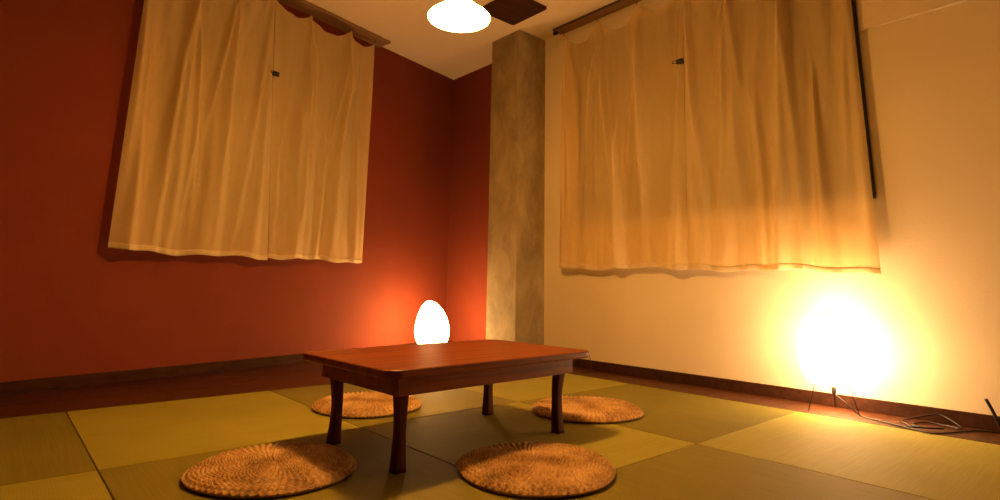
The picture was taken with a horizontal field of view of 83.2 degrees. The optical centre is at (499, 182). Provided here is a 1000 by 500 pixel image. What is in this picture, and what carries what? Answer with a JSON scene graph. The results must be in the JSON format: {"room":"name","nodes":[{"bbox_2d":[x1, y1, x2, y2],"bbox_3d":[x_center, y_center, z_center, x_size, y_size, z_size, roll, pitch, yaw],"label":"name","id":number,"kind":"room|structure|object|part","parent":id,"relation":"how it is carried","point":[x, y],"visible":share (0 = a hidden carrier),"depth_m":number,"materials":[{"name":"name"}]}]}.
{"room":"japanese tatami room","nodes":[
{"label":"japanese tatami room","id":0,"kind":"room"},
{"bbox_2d":[0,0,453,381],"bbox_3d":[-2.337,-0.201,3.265,0.120,2.838,6.350,-7,-13,36],"label":"wall","id":1,"kind":"structure","parent":0,"point":[71,303],"depth_m":3.32,"materials":[{"name":"red paint"}]},
{"bbox_2d":[0,343,417,394],"bbox_3d":[-2.295,1.063,3.007,0.016,0.063,5.990,-7,-13,36],"label":"baseboard","id":2,"kind":"structure","parent":1,"relation":"attached to","point":[51,383],"depth_m":3.26,"materials":[{"name":"brown wood"}]},
{"bbox_2d":[269,22,274,199],"bbox_3d":[-1.707,-0.486,4.135,0.091,1.500,1.540,-7,-13,36],"label":"window","id":3,"kind":"structure","parent":1,"relation":"in","point":[274,22],"depth_m":4.14,"materials":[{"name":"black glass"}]},
{"bbox_2d":[306,0,616,79],"bbox_3d":[-0.473,-1.895,1.731,5.800,0.100,7.700,10,-14,-41],"label":"ceiling","id":4,"kind":"structure","parent":0,"point":[405,23],"depth_m":4.69,"materials":[{"name":"paint"}]},
{"bbox_2d":[277,0,390,46],"bbox_3d":[-1.782,-1.435,3.996,0.153,0.024,2.570,-7,-13,36],"label":"board","id":5,"kind":"object","parent":4,"relation":"attached to","point":[304,6],"visible":1,"depth_m":4.57,"materials":[{"name":"brown wood"}]},
{"bbox_2d":[108,0,274,259],"bbox_3d":[-1.863,-0.493,3.685,0.123,1.942,0.976,-7,-13,36],"label":"curtain","id":6,"kind":"object","parent":5,"relation":"hanging from","point":[194,174],"visible":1,"depth_m":3.58,"materials":[{"name":"fabric"}]},
{"bbox_2d":[271,70,279,76],"bbox_3d":[-1.623,-0.787,4.050,0.022,0.034,0.076,-5,-12,29],"label":"clip","id":7,"kind":"object","parent":6,"relation":"attached to","point":[274,73],"visible":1,"depth_m":4.05,"materials":[{"name":"black plastic"}]},
{"bbox_2d":[268,0,375,262],"bbox_3d":[-1.345,-0.368,4.332,0.174,1.933,0.968,-7,-13,36],"label":"curtain","id":8,"kind":"object","parent":5,"relation":"hanging from","point":[323,88],"visible":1,"depth_m":4.33,"materials":[{"name":"fabric"}]},
{"bbox_2d":[428,0,489,32],"bbox_3d":[-0.176,-1.197,2.626,0.282,0.932,0.282,10,-14,-41],"label":"pendant lamp","id":9,"kind":"object","parent":4,"relation":"hanging from","point":[461,16],"visible":1,"depth_m":2.60,"materials":[{"name":"white"}]},
{"bbox_3d":[-0.183,-0.807,2.554,0.068,0.115,0.068,10,-14,-41],"label":"bulb","id":10,"kind":"part","parent":9,"relation":"part of","materials":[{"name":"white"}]},
{"bbox_2d":[482,0,546,24],"bbox_3d":[0.099,-1.338,4.342,0.370,0.018,0.390,10,-14,-41],"label":"ceiling panel","id":11,"kind":"object","parent":4,"relation":"attached to","point":[512,12],"visible":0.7,"depth_m":4.33,"materials":[{"name":"brown wood"}]},
{"bbox_2d":[553,0,640,34],"bbox_3d":[1.277,-1.396,3.820,0.102,0.052,2.422,10,-14,-41],"label":"board","id":12,"kind":"object","parent":4,"relation":"attached to","point":[617,5],"visible":1,"depth_m":4.41,"materials":[{"name":"brown wood"}]},
{"bbox_2d":[559,0,687,270],"bbox_3d":[0.829,-0.350,4.075,0.126,1.954,1.136,10,-14,-39],"label":"curtain","id":13,"kind":"object","parent":12,"relation":"hanging from","point":[623,197],"visible":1,"depth_m":3.99,"materials":[{"name":"fabric"}]},
{"bbox_2d":[672,58,683,64],"bbox_3d":[1.189,-0.806,3.763,0.076,0.034,0.022,-8,-14,41],"label":"clip","id":14,"kind":"object","parent":13,"relation":"attached to","point":[678,61],"visible":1,"depth_m":3.75,"materials":[{"name":"black plastic"}]},
{"bbox_2d":[683,0,880,274],"bbox_3d":[1.512,-0.464,3.295,0.130,1.989,1.038,10,-14,-41],"label":"curtain","id":15,"kind":"object","parent":12,"relation":"hanging from","point":[778,177],"visible":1,"depth_m":3.21,"materials":[{"name":"fabric"}]},
{"bbox_2d":[0,362,999,444],"bbox_3d":[-0.520,0.858,1.290,5.700,0.100,7.600,10,-14,-41],"label":"floor","id":16,"kind":"structure","parent":0,"point":[304,374],"depth_m":2.96,"materials":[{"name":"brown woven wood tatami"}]},
{"bbox_2d":[0,412,96,485],"bbox_3d":[-1.887,0.891,1.795,0.878,0.030,1.010,10,-14,-41],"label":"mat","id":17,"kind":"object","parent":16,"relation":"on","point":[42,446],"visible":0.76,"depth_m":1.90,"materials":[{"name":"wicker"}]},
{"bbox_2d":[0,471,111,499],"bbox_3d":[-1.227,0.767,1.061,0.878,0.030,0.976,10,-14,-41],"label":"mat","id":18,"kind":"object","parent":16,"relation":"on","point":[86,485],"visible":1,"depth_m":1.55,"materials":[{"name":"wicker"}]},
{"bbox_2d":[66,391,359,471],"bbox_3d":[-1.230,1.010,2.367,0.878,0.030,1.010,10,-14,-41],"label":"mat","id":19,"kind":"object","parent":16,"relation":"on","point":[112,437],"visible":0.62,"depth_m":2.26,"materials":[{"name":"wicker"}]},
{"bbox_2d":[98,428,527,499],"bbox_3d":[-0.569,0.886,1.633,0.878,0.030,0.976,10,-14,-41],"label":"mat","id":20,"kind":"object","parent":16,"relation":"on","point":[426,477],"visible":0.61,"depth_m":1.66,"materials":[{"name":"wicker"}]},
{"bbox_2d":[181,441,356,498],"bbox_3d":[-0.690,0.869,1.735,0.494,0.035,0.494,-1,-11,12],"label":"cushion","id":21,"kind":"object","parent":20,"relation":"on","point":[269,470],"visible":1,"depth_m":1.65,"materials":[{"name":"brown wicker"}]},
{"bbox_2d":[271,383,516,427],"bbox_3d":[-0.572,1.129,2.939,0.878,0.030,1.010,10,-14,-41],"label":"mat","id":22,"kind":"object","parent":16,"relation":"on","point":[454,400],"visible":0.36,"depth_m":2.85,"materials":[{"name":"wicker"}]},
{"bbox_2d":[311,391,421,418],"bbox_3d":[-0.628,1.042,2.668,0.506,0.038,0.507,-2,-11,18],"label":"cushion","id":23,"kind":"object","parent":22,"relation":"on","point":[371,404],"visible":0.83,"depth_m":2.57,"materials":[{"name":"brown wicker"}]},
{"bbox_2d":[415,301,448,343],"bbox_3d":[-0.562,1.207,4.665,0.286,0.448,0.286,10,-14,-41],"label":"lamp","id":24,"kind":"object","parent":16,"relation":"on","point":[431,325],"visible":0.68,"depth_m":4.57,"materials":[{"name":"white"}]},
{"bbox_2d":[362,402,694,469],"bbox_3d":[0.089,1.004,2.206,0.878,0.030,0.976,10,-14,-41],"label":"mat","id":25,"kind":"object","parent":16,"relation":"on","point":[447,437],"visible":0.55,"depth_m":2.21,"materials":[{"name":"wicker"}]},
{"bbox_2d":[303,339,588,473],"bbox_3d":[-0.184,0.818,2.181,0.988,0.318,0.618,11,-14,-42],"label":"table","id":26,"kind":"object","parent":25,"relation":"on","point":[398,371],"visible":1,"depth_m":2.01,"materials":[{"name":"red wood"}]},
{"bbox_3d":[-0.611,0.803,2.073,0.053,0.292,0.053,11,-14,-42],"label":"leg","id":27,"kind":"part","parent":26,"relation":"part of","materials":[{"name":"brown wood"}]},
{"bbox_3d":[-0.316,0.751,1.766,0.053,0.292,0.053,11,-14,-42],"label":"leg","id":28,"kind":"part","parent":26,"relation":"part of","materials":[{"name":"brown wood"}]},
{"bbox_3d":[-0.053,0.910,2.592,0.053,0.292,0.053,11,-14,-42],"label":"leg","id":29,"kind":"part","parent":26,"relation":"part of","materials":[{"name":"brown wood"}]},
{"bbox_3d":[0.243,0.858,2.285,0.053,0.292,0.053,11,-14,-42],"label":"leg","id":30,"kind":"part","parent":26,"relation":"part of","materials":[{"name":"brown wood"}]},
{"bbox_2d":[456,441,615,497],"bbox_3d":[0.118,0.892,1.785,0.504,0.038,0.504,6,-12,-24],"label":"cushion","id":31,"kind":"object","parent":25,"relation":"on","point":[544,469],"visible":1,"depth_m":1.70,"materials":[{"name":"brown wicker"}]},
{"bbox_2d":[462,373,628,401],"bbox_3d":[0.111,1.252,3.533,0.943,0.030,1.010,10,-14,-41],"label":"mat","id":32,"kind":"object","parent":16,"relation":"on","point":[540,387],"visible":0.26,"depth_m":3.29,"materials":[{"name":"green wicker"}]},
{"bbox_2d":[521,384,795,443],"bbox_3d":[0.771,1.127,2.799,0.943,0.030,0.976,10,-14,-41],"label":"mat","id":33,"kind":"object","parent":16,"relation":"on","point":[692,418],"visible":0.58,"depth_m":2.68,"materials":[{"name":"wicker"}]},
{"bbox_2d":[531,395,643,423],"bbox_3d":[0.405,1.059,2.656,0.522,0.038,0.521,1,-11,-1],"label":"cushion","id":34,"kind":"object","parent":33,"relation":"on","point":[589,410],"visible":0.92,"depth_m":2.55,"materials":[{"name":"brown wicker"}]},
{"bbox_2d":[535,444,932,499],"bbox_3d":[0.738,0.882,1.484,0.878,0.030,0.976,10,-14,-41],"label":"mat","id":35,"kind":"object","parent":16,"relation":"on","point":[696,471],"visible":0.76,"depth_m":1.71,"materials":[{"name":"wicker"}]},
{"bbox_2d":[697,412,999,499],"bbox_3d":[1.420,1.005,2.078,0.943,0.030,0.976,10,-14,-41],"label":"mat","id":36,"kind":"object","parent":16,"relation":"on","point":[930,466],"visible":0.75,"depth_m":2.04,"materials":[{"name":"wicker"}]},
{"bbox_2d":[798,309,999,433],"bbox_3d":[1.976,0.811,2.399,0.296,0.492,1.309,10,-14,-41],"label":"paper lantern","id":37,"kind":"object","parent":16,"relation":"on","point":[831,353],"visible":1,"depth_m":2.68,"materials":[{"name":"white paper"}]},
{"bbox_3d":[1.633,0.825,2.784,0.283,0.322,0.283,10,-14,-41],"label":"lamp shade","id":38,"kind":"part","parent":37,"relation":"part of","materials":[{"name":"white paper"}]},
{"bbox_2d":[831,386,835,394],"bbox_3d":[1.630,1.000,2.751,0.022,0.065,0.022,10,-14,-41],"label":"socket","id":39,"kind":"object","parent":37,"relation":"attached to","point":[833,388],"depth_m":2.74,"materials":[{"name":"metal"}]},
{"bbox_3d":[2.029,0.999,2.305,1.172,0.091,0.222,-7,-13,37],"label":"power cord","id":40,"kind":"part","parent":37,"relation":"part of","materials":[{"name":"black plastic"}]},
{"bbox_2d":[984,399,999,428],"bbox_3d":[2.168,0.976,2.309,0.265,0.139,0.020,-9,-15,43],"label":"cable","id":41,"kind":"object","parent":16,"relation":"on","point":[986,400],"visible":1,"depth_m":2.38,"materials":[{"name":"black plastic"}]},
{"bbox_2d":[486,30,544,344],"bbox_3d":[0.141,0.090,4.689,0.320,2.738,0.348,10,-14,-41],"label":"wall column","id":42,"kind":"structure","parent":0,"point":[515,267],"depth_m":4.57,"materials":[{"name":"concrete"}]},
{"bbox_2d":[445,0,999,415],"bbox_3d":[1.639,-0.114,3.331,0.120,2.838,7.700,10,-14,-41],"label":"wall","id":43,"kind":"structure","parent":0,"point":[928,325],"depth_m":2.87,"materials":[{"name":"beige paint"}]},
{"bbox_2d":[683,0,875,198],"bbox_3d":[1.303,-0.516,3.755,0.091,1.470,1.969,10,-14,-41],"label":"window","id":44,"kind":"structure","parent":43,"relation":"in","point":[854,11],"depth_m":2.98,"materials":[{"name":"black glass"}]},
{"bbox_2d":[572,359,999,431],"bbox_3d":[2.198,1.024,2.351,0.016,0.063,5.597,10,-14,-41],"label":"baseboard","id":45,"kind":"structure","parent":43,"relation":"attached to","point":[966,419],"depth_m":2.98,"materials":[{"name":"brown wood"}]},
{"bbox_2d":[857,0,969,30],"bbox_3d":[3.030,-1.382,1.895,0.030,0.740,3.260,10,-14,-41],"label":"trim","id":46,"kind":"structure","parent":43,"relation":"attached to","point":[872,13],"depth_m":2.92,"materials":[{"name":"beige paint"}]}
]}

